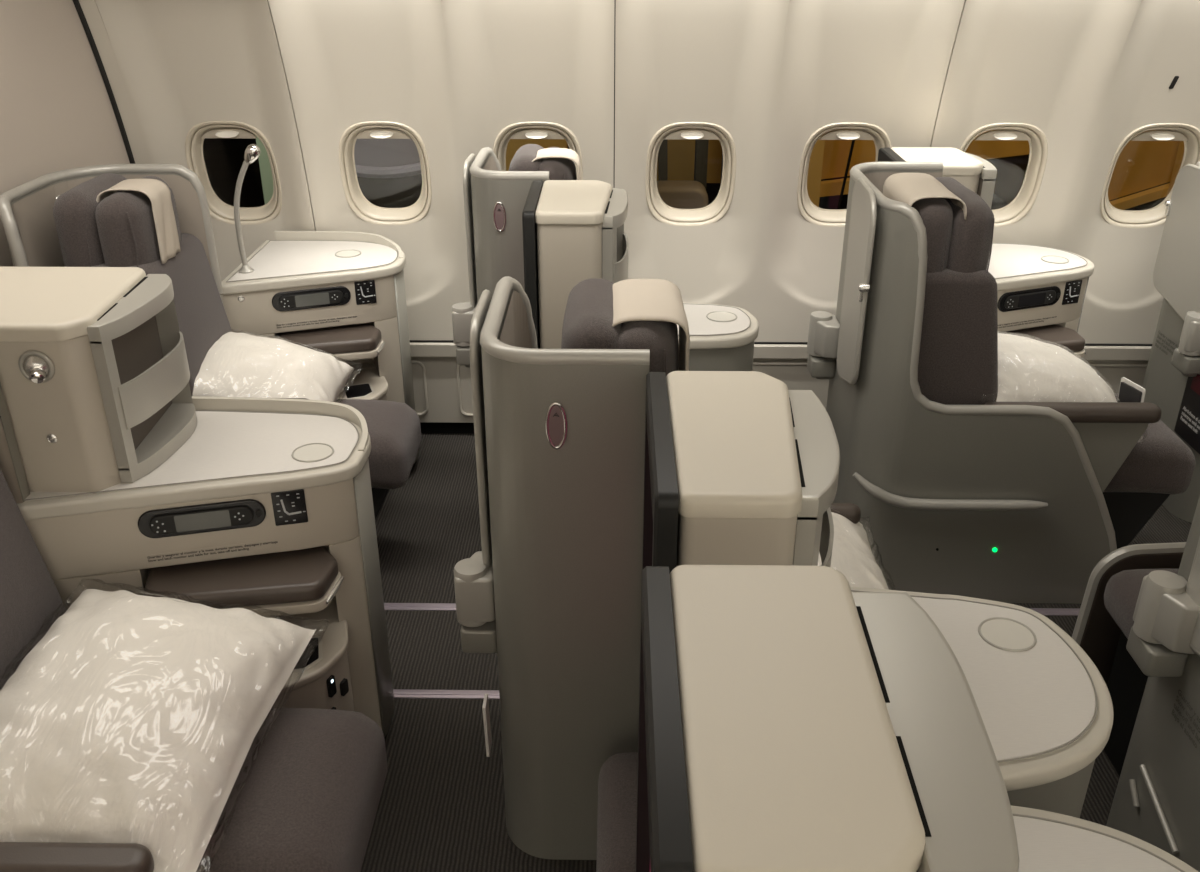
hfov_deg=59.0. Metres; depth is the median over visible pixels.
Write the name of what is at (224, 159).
ground
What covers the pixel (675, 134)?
shade
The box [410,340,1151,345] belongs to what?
trim
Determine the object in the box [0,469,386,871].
seat
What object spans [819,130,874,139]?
shade
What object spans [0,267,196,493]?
cabinet
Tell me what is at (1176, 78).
trim
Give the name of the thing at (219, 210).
window
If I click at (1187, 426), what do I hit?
card
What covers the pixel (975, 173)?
base cabinet
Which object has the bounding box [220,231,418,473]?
console
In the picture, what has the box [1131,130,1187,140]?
shade
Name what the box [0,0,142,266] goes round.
wall
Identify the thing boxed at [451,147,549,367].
shell
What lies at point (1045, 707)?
console
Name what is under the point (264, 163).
panel
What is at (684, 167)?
gantry
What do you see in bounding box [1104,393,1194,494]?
seat cushion
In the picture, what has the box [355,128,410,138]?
shade
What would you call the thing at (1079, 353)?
tray
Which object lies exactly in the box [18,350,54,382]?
light
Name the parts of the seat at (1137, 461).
backrest, armrest, seat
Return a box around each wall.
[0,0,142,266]
[79,0,149,163]
[95,0,1199,343]
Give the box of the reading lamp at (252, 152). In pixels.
[234,144,260,273]
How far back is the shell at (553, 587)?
1.99 m
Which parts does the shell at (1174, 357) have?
panel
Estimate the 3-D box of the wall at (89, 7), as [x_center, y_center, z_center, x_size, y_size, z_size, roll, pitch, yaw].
[-1.596,-0.909,3.523,0.109,1.375,0.331,0,26,1]
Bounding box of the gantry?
[657,129,722,208]
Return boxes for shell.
[0,164,222,293]
[0,383,29,502]
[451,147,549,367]
[454,276,649,859]
[807,162,1116,603]
[1106,496,1199,871]
[1142,161,1199,522]
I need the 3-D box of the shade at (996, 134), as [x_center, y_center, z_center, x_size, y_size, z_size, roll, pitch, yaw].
[1.373,-1.022,3.601,0.191,0.034,0.013,0,26,1]
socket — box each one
[326,675,336,697]
[340,678,348,695]
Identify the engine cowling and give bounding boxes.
[354,128,420,177]
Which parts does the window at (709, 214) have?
shade handle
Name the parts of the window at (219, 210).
shade handle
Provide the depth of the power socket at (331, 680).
2.25 m
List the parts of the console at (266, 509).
socket panel, panel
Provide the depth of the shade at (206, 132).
3.63 m
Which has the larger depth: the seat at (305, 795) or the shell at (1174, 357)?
the shell at (1174, 357)
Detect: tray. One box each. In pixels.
[223,571,340,616]
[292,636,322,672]
[330,339,382,360]
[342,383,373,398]
[1070,349,1084,358]
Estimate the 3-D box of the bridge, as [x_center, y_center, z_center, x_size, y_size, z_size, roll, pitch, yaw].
[3.516,-1.869,10.265,3.650,7.000,2.812,0,26,1]
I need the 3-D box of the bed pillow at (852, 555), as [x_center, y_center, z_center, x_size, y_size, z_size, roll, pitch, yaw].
[0.388,0.260,2.279,0.486,0.188,0.443,0,26,1]
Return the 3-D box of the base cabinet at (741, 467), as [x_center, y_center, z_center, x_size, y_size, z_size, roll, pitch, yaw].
[0.215,0.501,1.813,0.282,1.150,0.435,0,26,1]
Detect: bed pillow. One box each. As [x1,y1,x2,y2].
[0,588,315,871]
[193,332,354,401]
[818,512,888,589]
[996,333,1116,401]
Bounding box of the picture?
[1190,374,1199,394]
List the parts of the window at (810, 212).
shade handle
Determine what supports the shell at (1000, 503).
on the floor
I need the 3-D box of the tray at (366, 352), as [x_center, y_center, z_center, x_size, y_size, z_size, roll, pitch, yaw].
[-0.883,-0.288,3.490,0.334,0.025,0.221,-9,27,-18]
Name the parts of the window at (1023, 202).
shade handle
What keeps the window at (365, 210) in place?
in the wall at (771, 74)
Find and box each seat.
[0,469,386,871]
[53,173,420,519]
[509,144,580,179]
[561,278,890,589]
[882,172,1194,548]
[1072,542,1185,776]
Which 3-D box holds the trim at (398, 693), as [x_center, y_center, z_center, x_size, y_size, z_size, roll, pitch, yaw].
[0.930,0.681,2.749,5.000,0.006,0.032,0,26,1]
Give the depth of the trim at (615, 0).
3.45 m
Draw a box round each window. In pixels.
[185,121,281,224]
[339,121,431,224]
[493,122,582,179]
[645,122,735,225]
[797,122,890,226]
[960,123,1047,226]
[1100,123,1199,227]
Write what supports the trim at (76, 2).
attached to the wall at (89, 7)
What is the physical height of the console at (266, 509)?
0.829 m
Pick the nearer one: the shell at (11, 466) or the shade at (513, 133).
the shell at (11, 466)
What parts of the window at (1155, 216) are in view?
shade handle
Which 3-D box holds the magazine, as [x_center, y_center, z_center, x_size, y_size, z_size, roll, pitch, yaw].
[-0.230,0.589,2.157,0.009,0.130,0.045,0,26,1]
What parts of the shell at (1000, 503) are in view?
panel, grab rail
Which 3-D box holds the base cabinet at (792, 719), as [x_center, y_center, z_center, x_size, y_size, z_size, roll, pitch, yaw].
[0.209,0.762,1.278,0.327,1.150,0.455,0,26,1]
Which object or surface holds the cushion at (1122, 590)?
on the seat at (1104, 622)
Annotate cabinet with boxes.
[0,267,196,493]
[522,180,628,348]
[636,565,1018,871]
[642,371,839,572]
[877,147,996,208]
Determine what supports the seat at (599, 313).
on the floor
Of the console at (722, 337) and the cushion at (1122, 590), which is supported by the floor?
the console at (722, 337)
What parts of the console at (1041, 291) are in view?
panel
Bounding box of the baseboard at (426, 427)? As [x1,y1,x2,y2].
[420,422,473,433]
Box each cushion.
[196,707,386,871]
[336,399,420,489]
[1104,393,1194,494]
[1104,569,1178,638]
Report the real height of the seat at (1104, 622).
0.538 m
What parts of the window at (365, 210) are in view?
shade handle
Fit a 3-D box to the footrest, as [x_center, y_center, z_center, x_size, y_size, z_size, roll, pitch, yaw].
[0.150,0.832,1.984,0.310,0.405,0.340,0,26,1]
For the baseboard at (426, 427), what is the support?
attached to the wall at (771, 74)
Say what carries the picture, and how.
attached to the card
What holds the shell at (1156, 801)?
on the floor
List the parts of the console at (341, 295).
socket panel, panel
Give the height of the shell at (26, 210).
1.180 m
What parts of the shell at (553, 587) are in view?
panel, rim trim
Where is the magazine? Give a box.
[482,694,491,756]
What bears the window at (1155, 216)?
in the wall at (771, 74)
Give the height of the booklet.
0.115 m
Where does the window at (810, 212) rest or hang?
in the wall at (771, 74)
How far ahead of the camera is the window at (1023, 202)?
3.64 m
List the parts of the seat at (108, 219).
backrest, seat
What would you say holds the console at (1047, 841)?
on the floor
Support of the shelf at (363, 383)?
attached to the console at (341, 295)
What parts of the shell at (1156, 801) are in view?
panel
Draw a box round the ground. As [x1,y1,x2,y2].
[203,128,1169,210]
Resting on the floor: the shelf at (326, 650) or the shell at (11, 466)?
the shell at (11, 466)
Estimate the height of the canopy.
0.840 m
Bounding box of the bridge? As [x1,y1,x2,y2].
[807,129,1183,210]
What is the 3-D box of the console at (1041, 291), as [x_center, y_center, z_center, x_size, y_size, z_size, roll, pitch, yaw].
[1.389,-0.187,3.619,0.509,0.803,0.648,0,26,1]
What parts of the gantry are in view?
post, panel, post, post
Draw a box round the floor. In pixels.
[361,433,1191,871]
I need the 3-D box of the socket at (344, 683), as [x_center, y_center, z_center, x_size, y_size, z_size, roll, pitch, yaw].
[-0.557,0.545,2.300,0.012,0.036,0.022,10,28,20]
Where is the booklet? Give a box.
[1117,377,1145,401]
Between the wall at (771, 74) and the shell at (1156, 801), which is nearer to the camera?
the shell at (1156, 801)
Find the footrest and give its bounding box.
[596,752,637,871]
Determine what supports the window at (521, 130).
in the wall at (771, 74)
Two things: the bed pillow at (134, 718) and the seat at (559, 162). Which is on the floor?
the seat at (559, 162)
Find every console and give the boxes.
[17,396,394,737]
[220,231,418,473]
[677,303,758,370]
[850,586,1113,817]
[987,243,1093,358]
[1011,806,1198,871]
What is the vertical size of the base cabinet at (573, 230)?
1.150 m
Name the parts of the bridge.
post, leg, leg, post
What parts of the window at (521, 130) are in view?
shade handle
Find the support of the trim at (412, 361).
attached to the wall at (771, 74)
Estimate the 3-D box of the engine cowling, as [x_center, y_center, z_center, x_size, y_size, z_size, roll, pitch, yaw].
[-1.972,-3.977,9.522,3.052,2.840,2.502,0,26,1]
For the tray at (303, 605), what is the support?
on the console at (266, 509)
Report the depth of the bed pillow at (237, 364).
3.07 m
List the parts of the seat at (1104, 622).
cheek trim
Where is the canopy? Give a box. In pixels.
[506,129,567,170]
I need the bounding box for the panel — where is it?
[255,135,273,203]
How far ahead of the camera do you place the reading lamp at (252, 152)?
3.29 m
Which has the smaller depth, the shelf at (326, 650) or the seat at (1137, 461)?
the shelf at (326, 650)
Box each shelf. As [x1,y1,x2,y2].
[267,600,348,696]
[337,368,388,399]
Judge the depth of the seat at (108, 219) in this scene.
2.94 m
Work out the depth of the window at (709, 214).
3.69 m
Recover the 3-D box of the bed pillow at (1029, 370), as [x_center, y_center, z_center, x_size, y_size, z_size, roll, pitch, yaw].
[1.288,-0.171,3.145,0.508,0.237,0.484,0,26,1]
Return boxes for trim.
[72,0,134,163]
[384,603,1079,615]
[393,689,499,698]
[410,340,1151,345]
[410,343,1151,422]
[411,360,1146,415]
[614,0,615,185]
[1169,76,1178,88]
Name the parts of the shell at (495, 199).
panel, rim trim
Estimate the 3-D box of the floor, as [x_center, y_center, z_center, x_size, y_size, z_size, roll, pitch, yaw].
[1.140,1.205,1.738,5.750,0.050,5.500,0,26,1]
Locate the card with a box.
[1174,374,1199,453]
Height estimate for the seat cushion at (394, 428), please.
0.188 m
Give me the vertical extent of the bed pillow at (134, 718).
0.218 m
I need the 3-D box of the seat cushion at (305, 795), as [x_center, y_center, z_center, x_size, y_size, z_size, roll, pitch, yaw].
[-0.765,0.664,1.883,0.710,0.189,0.430,0,26,1]
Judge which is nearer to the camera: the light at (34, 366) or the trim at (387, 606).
the light at (34, 366)
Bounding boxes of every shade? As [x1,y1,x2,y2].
[202,128,256,137]
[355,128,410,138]
[509,129,564,138]
[664,129,719,139]
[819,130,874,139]
[975,130,1030,139]
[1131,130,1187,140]

